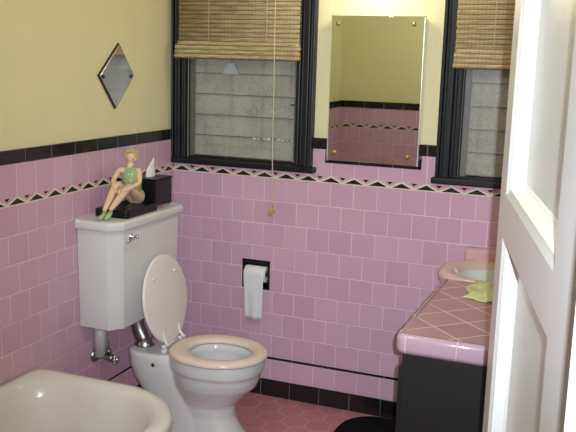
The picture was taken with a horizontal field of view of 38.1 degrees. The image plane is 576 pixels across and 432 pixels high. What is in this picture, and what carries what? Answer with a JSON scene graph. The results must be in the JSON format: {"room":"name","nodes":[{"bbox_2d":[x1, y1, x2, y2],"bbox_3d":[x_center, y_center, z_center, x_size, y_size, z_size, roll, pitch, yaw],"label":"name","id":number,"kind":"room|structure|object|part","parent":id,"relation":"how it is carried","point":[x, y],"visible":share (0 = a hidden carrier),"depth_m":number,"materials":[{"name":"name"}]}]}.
{"room":"bathroom","nodes":[
{"label":"bathroom","id":0,"kind":"room"},
{"bbox_2d":[0,0,171,150],"bbox_3d":[-1.094,-0.163,2.825,0.108,2.420,2.900,6,11,21],"label":"wall","id":1,"kind":"structure","parent":0,"point":[53,53],"depth_m":3.26,"materials":[{"name":"yellow paint"}]},
{"bbox_2d":[0,129,170,380],"bbox_3d":[-1.051,0.320,2.893,0.015,1.075,2.620,6,11,21],"label":"trim","id":2,"kind":"structure","parent":1,"relation":"attached to","point":[20,155],"depth_m":3.31,"materials":[{"name":"black tile"}]},
{"bbox_2d":[0,170,173,384],"bbox_3d":[-1.055,0.412,2.911,0.012,0.864,2.620,6,11,21],"label":"wall tiles","id":3,"kind":"structure","parent":1,"relation":"attached to","point":[40,326],"depth_m":3.19,"materials":[{"name":"pink tile"}]},
{"bbox_2d":[0,139,173,199],"bbox_3d":[-1.040,-0.100,2.814,0.012,0.119,2.620,6,11,21],"label":"wall tiles","id":4,"kind":"structure","parent":1,"relation":"attached to","point":[18,179],"depth_m":3.27,"materials":[{"name":"pink tile"}]},
{"bbox_2d":[0,164,173,207],"bbox_3d":[-1.042,-0.027,2.828,0.012,0.030,2.620,6,11,21],"label":"trim","id":5,"kind":"structure","parent":1,"relation":"attached to","point":[31,197],"depth_m":3.23,"materials":[{"name":"tile"}]},
{"bbox_2d":[91,329,119,364],"bbox_3d":[-0.765,0.534,3.510,0.118,0.186,0.060,6,11,21],"label":"supply valve","id":6,"kind":"object","parent":1,"relation":"attached to","point":[100,351],"visible":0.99,"depth_m":3.51,"materials":[{"name":"metal"}]},
{"bbox_3d":[-0.725,0.603,3.505,0.027,0.049,0.049,6,11,21],"label":"valve handle","id":7,"kind":"part","parent":6,"relation":"part of","materials":[{"name":"silver metal"}]},
{"bbox_2d":[97,43,133,108],"bbox_3d":[-0.719,-0.588,3.506,0.020,0.274,0.264,6,11,21],"label":"mirror","id":8,"kind":"object","parent":1,"relation":"attached to","point":[116,74],"visible":1,"depth_m":3.49,"materials":[{"name":"mirror"}]},
{"bbox_2d":[110,368,138,385],"bbox_3d":[-1.069,0.898,3.003,0.012,0.102,2.620,6,11,21],"label":"trim","id":9,"kind":"structure","parent":1,"relation":"attached to","point":[128,377],"depth_m":3.81,"materials":[{"name":"pink tile"}]},
{"bbox_2d":[235,392,395,431],"bbox_3d":[-0.093,1.156,2.653,2.340,0.050,2.900,6,11,21],"label":"floor","id":10,"kind":"structure","parent":0,"point":[255,412],"depth_m":3.82,"materials":[{"name":"tile"}]},
{"bbox_2d":[0,367,172,431],"bbox_3d":[-0.921,0.940,2.381,0.713,0.428,1.571,6,11,21],"label":"bathtub","id":11,"kind":"object","parent":10,"relation":"on","point":[39,399],"visible":1,"depth_m":3.00,"materials":[{"name":"beige ceramic"}]},
{"bbox_2d":[75,202,267,431],"bbox_3d":[-0.424,0.471,3.530,0.723,0.953,0.572,6,11,21],"label":"toilet","id":12,"kind":"object","parent":10,"relation":"on","point":[130,273],"visible":0.94,"depth_m":3.45,"materials":[{"name":"white ceramic"}]},
{"bbox_2d":[95,149,156,220],"bbox_3d":[-0.683,-0.137,3.417,0.152,0.267,0.318,6,11,21],"label":"figurine","id":13,"kind":"object","parent":12,"relation":"on","point":[134,205],"visible":1,"depth_m":3.44,"materials":[{"name":"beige ceramic"}]},
{"bbox_3d":[-0.667,0.218,3.583,0.186,0.416,0.540,6,11,21],"label":"tank","id":14,"kind":"part","parent":12,"relation":"part of","materials":[{"name":"white ceramic"}]},
{"bbox_3d":[-0.653,-0.004,3.539,0.202,0.037,0.572,6,11,21],"label":"tank lid","id":15,"kind":"part","parent":12,"relation":"part of","materials":[{"name":"white ceramic"}]},
{"bbox_3d":[-0.631,0.089,3.345,0.035,0.030,0.087,6,11,21],"label":"flush handle","id":16,"kind":"part","parent":12,"relation":"part of","materials":[{"name":"silver metal"}]},
{"bbox_2d":[142,157,172,208],"bbox_3d":[-0.600,-0.148,3.638,0.143,0.212,0.145,6,11,21],"label":"tissue box cover","id":17,"kind":"object","parent":12,"relation":"on","point":[157,188],"visible":0.67,"depth_m":3.60,"materials":[{"name":"black ceramic"}]},
{"bbox_3d":[-0.519,0.350,3.538,0.069,0.376,0.356,6,11,21],"label":"lid","id":18,"kind":"part","parent":12,"relation":"part of","materials":[{"name":"beige plastic"}]},
{"bbox_3d":[-0.394,0.755,3.559,0.605,0.386,0.345,6,11,21],"label":"bowl","id":19,"kind":"part","parent":12,"relation":"part of","materials":[{"name":"white ceramic"}]},
{"bbox_3d":[-0.288,0.563,3.482,0.418,0.025,0.374,6,11,21],"label":"seat","id":20,"kind":"part","parent":12,"relation":"part of","materials":[{"name":"beige plastic"}]},
{"bbox_2d":[334,416,395,431],"bbox_3d":[0.339,1.002,3.317,0.501,0.029,0.941,6,11,21],"label":"bath mat","id":21,"kind":"object","parent":10,"relation":"on","point":[364,423],"visible":0.72,"depth_m":3.67,"materials":[{"name":"black fabric"}]},
{"bbox_2d":[395,353,486,431],"bbox_3d":[0.754,0.751,2.781,0.692,0.746,0.703,6,11,21],"label":"vanity cabinet","id":22,"kind":"object","parent":10,"relation":"on","point":[434,394],"visible":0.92,"depth_m":2.48,"materials":[{"name":"black paint"}]},
{"bbox_3d":[0.395,0.727,2.737,0.014,0.610,0.335,6,11,21],"label":"door","id":23,"kind":"part","parent":22,"relation":"part of","materials":[{"name":"black paint"}]},
{"bbox_2d":[396,279,491,365],"bbox_3d":[0.770,0.355,2.706,0.682,0.058,0.720,6,11,21],"label":"countertop","id":24,"kind":"structure","parent":22,"relation":"on","point":[448,325],"depth_m":2.56,"materials":[{"name":"tile"}]},
{"bbox_2d":[462,280,493,302],"bbox_3d":[0.713,0.260,2.972,0.164,0.024,0.279,6,11,21],"label":"washcloth","id":25,"kind":"object","parent":24,"relation":"on","point":[482,291],"visible":0.57,"depth_m":2.92,"materials":[{"name":"yellow fabric"}]},
{"bbox_2d":[438,246,495,282],"bbox_3d":[0.925,0.581,3.324,0.684,0.890,0.445,6,11,21],"label":"washbasin","id":26,"kind":"object","parent":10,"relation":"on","point":[478,263],"visible":0.2,"depth_m":3.42,"materials":[{"name":"pink ceramic"}]},
{"bbox_2d":[188,0,466,176],"bbox_3d":[0.456,-0.281,3.692,2.124,2.420,0.128,6,11,21],"label":"wall","id":27,"kind":"structure","parent":0,"point":[434,10],"depth_m":3.54,"materials":[{"name":"yellow paint"}]},
{"bbox_2d":[171,0,318,173],"bbox_3d":[-0.179,-0.770,3.829,0.730,1.087,0.170,6,11,21],"label":"window","id":28,"kind":"structure","parent":27,"relation":"in","point":[222,113],"depth_m":3.90,"materials":[{"name":"black paint"}]},
{"bbox_2d":[174,0,300,61],"bbox_3d":[-0.223,-1.013,3.698,0.614,0.632,0.054,6,11,21],"label":"roman shade","id":29,"kind":"object","parent":28,"relation":"attached to","point":[254,17],"visible":1,"depth_m":3.72,"materials":[{"name":"brown wood"}]},
{"bbox_3d":[-0.219,-1.035,3.699,0.600,0.539,0.007,6,11,21],"label":"bamboo panel","id":30,"kind":"part","parent":29,"relation":"part of","materials":[{"name":"beige wood"}]},
{"bbox_2d":[268,0,275,215],"bbox_3d":[-0.063,-0.637,3.680,0.036,1.305,0.049,6,11,21],"label":"pull cord","id":31,"kind":"object","parent":29,"relation":"hanging from","point":[273,208],"visible":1,"depth_m":3.70,"materials":[{"name":"fabric"}]},
{"bbox_3d":[-0.056,-0.660,3.667,0.005,1.255,0.039,4,11,14],"label":"cord","id":32,"kind":"part","parent":31,"relation":"part of","materials":[{"name":"fabric"}]},
{"bbox_3d":[-0.187,-0.743,3.865,0.558,0.973,0.118,6,11,21],"label":"frame","id":33,"kind":"part","parent":28,"relation":"part of","materials":[{"name":"black paint"}]},
{"bbox_3d":[-0.215,-0.239,3.873,0.727,0.028,0.052,6,11,21],"label":"sill","id":34,"kind":"part","parent":28,"relation":"part of","materials":[{"name":"black paint"}]},
{"bbox_2d":[242,258,269,289],"bbox_3d":[-0.141,0.271,3.980,0.150,0.140,0.070,6,11,21],"label":"toilet paper holder","id":35,"kind":"object","parent":27,"relation":"attached to","point":[245,261],"visible":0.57,"depth_m":3.94,"materials":[{"name":"black ceramic"}]},
{"bbox_2d":[243,264,267,320],"bbox_3d":[-0.151,0.363,3.972,0.105,0.263,0.078,6,11,21],"label":"toilet paper roll","id":36,"kind":"object","parent":35,"relation":"hanging from","point":[254,276],"visible":0.98,"depth_m":3.94,"materials":[{"name":"white paper"}]},
{"bbox_2d":[250,378,396,418],"bbox_3d":[0.396,0.877,3.843,2.100,0.085,0.015,6,11,21],"label":"baseboard","id":37,"kind":"structure","parent":27,"relation":"attached to","point":[285,390],"depth_m":3.92,"materials":[{"name":"black tile"}]},
{"bbox_2d":[260,359,397,401],"bbox_3d":[0.399,0.785,3.827,2.100,0.102,0.012,6,11,21],"label":"trim","id":38,"kind":"structure","parent":27,"relation":"attached to","point":[340,381],"depth_m":3.90,"materials":[{"name":"pink tile"}]},
{"bbox_2d":[267,356,397,380],"bbox_3d":[0.400,0.729,3.816,2.100,0.012,0.013,6,11,21],"label":"trim","id":39,"kind":"structure","parent":27,"relation":"attached to","point":[268,357],"depth_m":3.88,"materials":[{"name":"black tile"}]},
{"bbox_2d":[174,170,499,377],"bbox_3d":[0.413,0.299,3.735,2.100,0.864,0.012,6,11,21],"label":"wall tiles","id":40,"kind":"structure","parent":27,"relation":"attached to","point":[351,265],"depth_m":3.83,"materials":[{"name":"pink tile"}]},
{"bbox_2d":[174,164,500,196],"bbox_3d":[0.426,-0.140,3.652,2.100,0.030,0.013,6,11,21],"label":"trim","id":41,"kind":"structure","parent":27,"relation":"attached to","point":[255,173],"depth_m":3.71,"materials":[{"name":"tile"}]},
{"bbox_2d":[174,149,500,189],"bbox_3d":[0.428,-0.213,3.639,2.100,0.119,0.012,6,11,21],"label":"trim","id":42,"kind":"structure","parent":27,"relation":"attached to","point":[423,176],"depth_m":3.66,"materials":[{"name":"pink tile"}]},
{"bbox_2d":[313,137,435,169],"bbox_3d":[0.754,-0.233,3.501,1.400,0.110,0.015,6,11,21],"label":"trim","id":43,"kind":"structure","parent":27,"relation":"attached to","point":[318,143],"depth_m":3.63,"materials":[{"name":"black tile"}]},
{"bbox_2d":[326,15,426,166],"bbox_3d":[0.375,-0.540,3.580,0.410,0.629,0.050,6,11,21],"label":"mirror","id":44,"kind":"object","parent":27,"relation":"attached to","point":[377,61],"visible":1,"depth_m":3.56,"materials":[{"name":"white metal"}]},
{"bbox_2d":[431,0,513,188],"bbox_3d":[0.995,-0.650,3.374,0.745,1.087,0.170,6,11,21],"label":"window","id":45,"kind":"structure","parent":27,"relation":"in","point":[484,93],"depth_m":3.49,"materials":[{"name":"black paint"}]},
{"bbox_3d":[0.974,-0.653,3.323,0.713,1.062,0.042,6,11,21],"label":"casing","id":46,"kind":"part","parent":45,"relation":"part of","materials":[{"name":"black paint"}]},
{"bbox_3d":[0.958,-0.120,3.418,0.745,0.028,0.052,6,11,21],"label":"sill","id":47,"kind":"part","parent":45,"relation":"part of","materials":[{"name":"black paint"}]},
{"bbox_3d":[1.015,-0.620,3.400,0.562,0.973,0.118,6,11,21],"label":"frame","id":48,"kind":"part","parent":45,"relation":"part of","materials":[{"name":"black paint"}]},
{"bbox_2d":[453,0,514,69],"bbox_3d":[0.967,-0.887,3.238,0.608,0.641,0.054,6,11,21],"label":"roman shade","id":49,"kind":"object","parent":45,"relation":"attached to","point":[491,13],"visible":0.5,"depth_m":3.33,"materials":[{"name":"brown wood"}]},
{"bbox_3d":[0.830,-0.929,3.285,0.002,0.535,0.003,6,11,21],"label":"lift cord","id":50,"kind":"part","parent":49,"relation":"part of","materials":[{"name":"fabric"}]},
{"bbox_3d":[-0.572,0.167,1.157,2.124,2.420,0.128,6,11,21],"label":"wall","id":51,"kind":"structure","parent":0,"visible":0},
{"bbox_2d":[482,0,575,431],"bbox_3d":[0.375,0.348,1.338,0.174,2.039,0.846,3,11,9],"label":"door","id":52,"kind":"structure","parent":51,"relation":"in","point":[534,299],"depth_m":1.34,"materials":[{"name":"white paint"}]},
{"bbox_3d":[0.369,0.626,1.408,0.040,1.079,0.604,3,11,9],"label":"panel moulding","id":53,"kind":"part","parent":52,"relation":"part of","materials":[{"name":"white paint"}]},
{"bbox_3d":[0.383,0.627,1.406,0.004,1.059,0.584,3,11,9],"label":"panel","id":54,"kind":"part","parent":52,"relation":"part of","materials":[{"name":"white paint"}]},
{"bbox_3d":[0.395,-0.264,1.240,0.040,0.568,0.604,3,11,9],"label":"panel moulding","id":55,"kind":"part","parent":52,"relation":"part of","materials":[{"name":"white paint"}]},
{"bbox_3d":[0.409,-0.263,1.238,0.004,0.548,0.584,3,11,9],"label":"panel","id":56,"kind":"part","parent":52,"relation":"part of","materials":[{"name":"white paint"}]},
{"bbox_2d":[564,308,575,431],"bbox_3d":[-0.099,0.354,0.994,0.980,2.140,0.160,6,11,21],"label":"trim","id":57,"kind":"structure","parent":51,"relation":"attached to","point":[570,414],"depth_m":0.73,"materials":[{"name":"white paint"}]}
]}

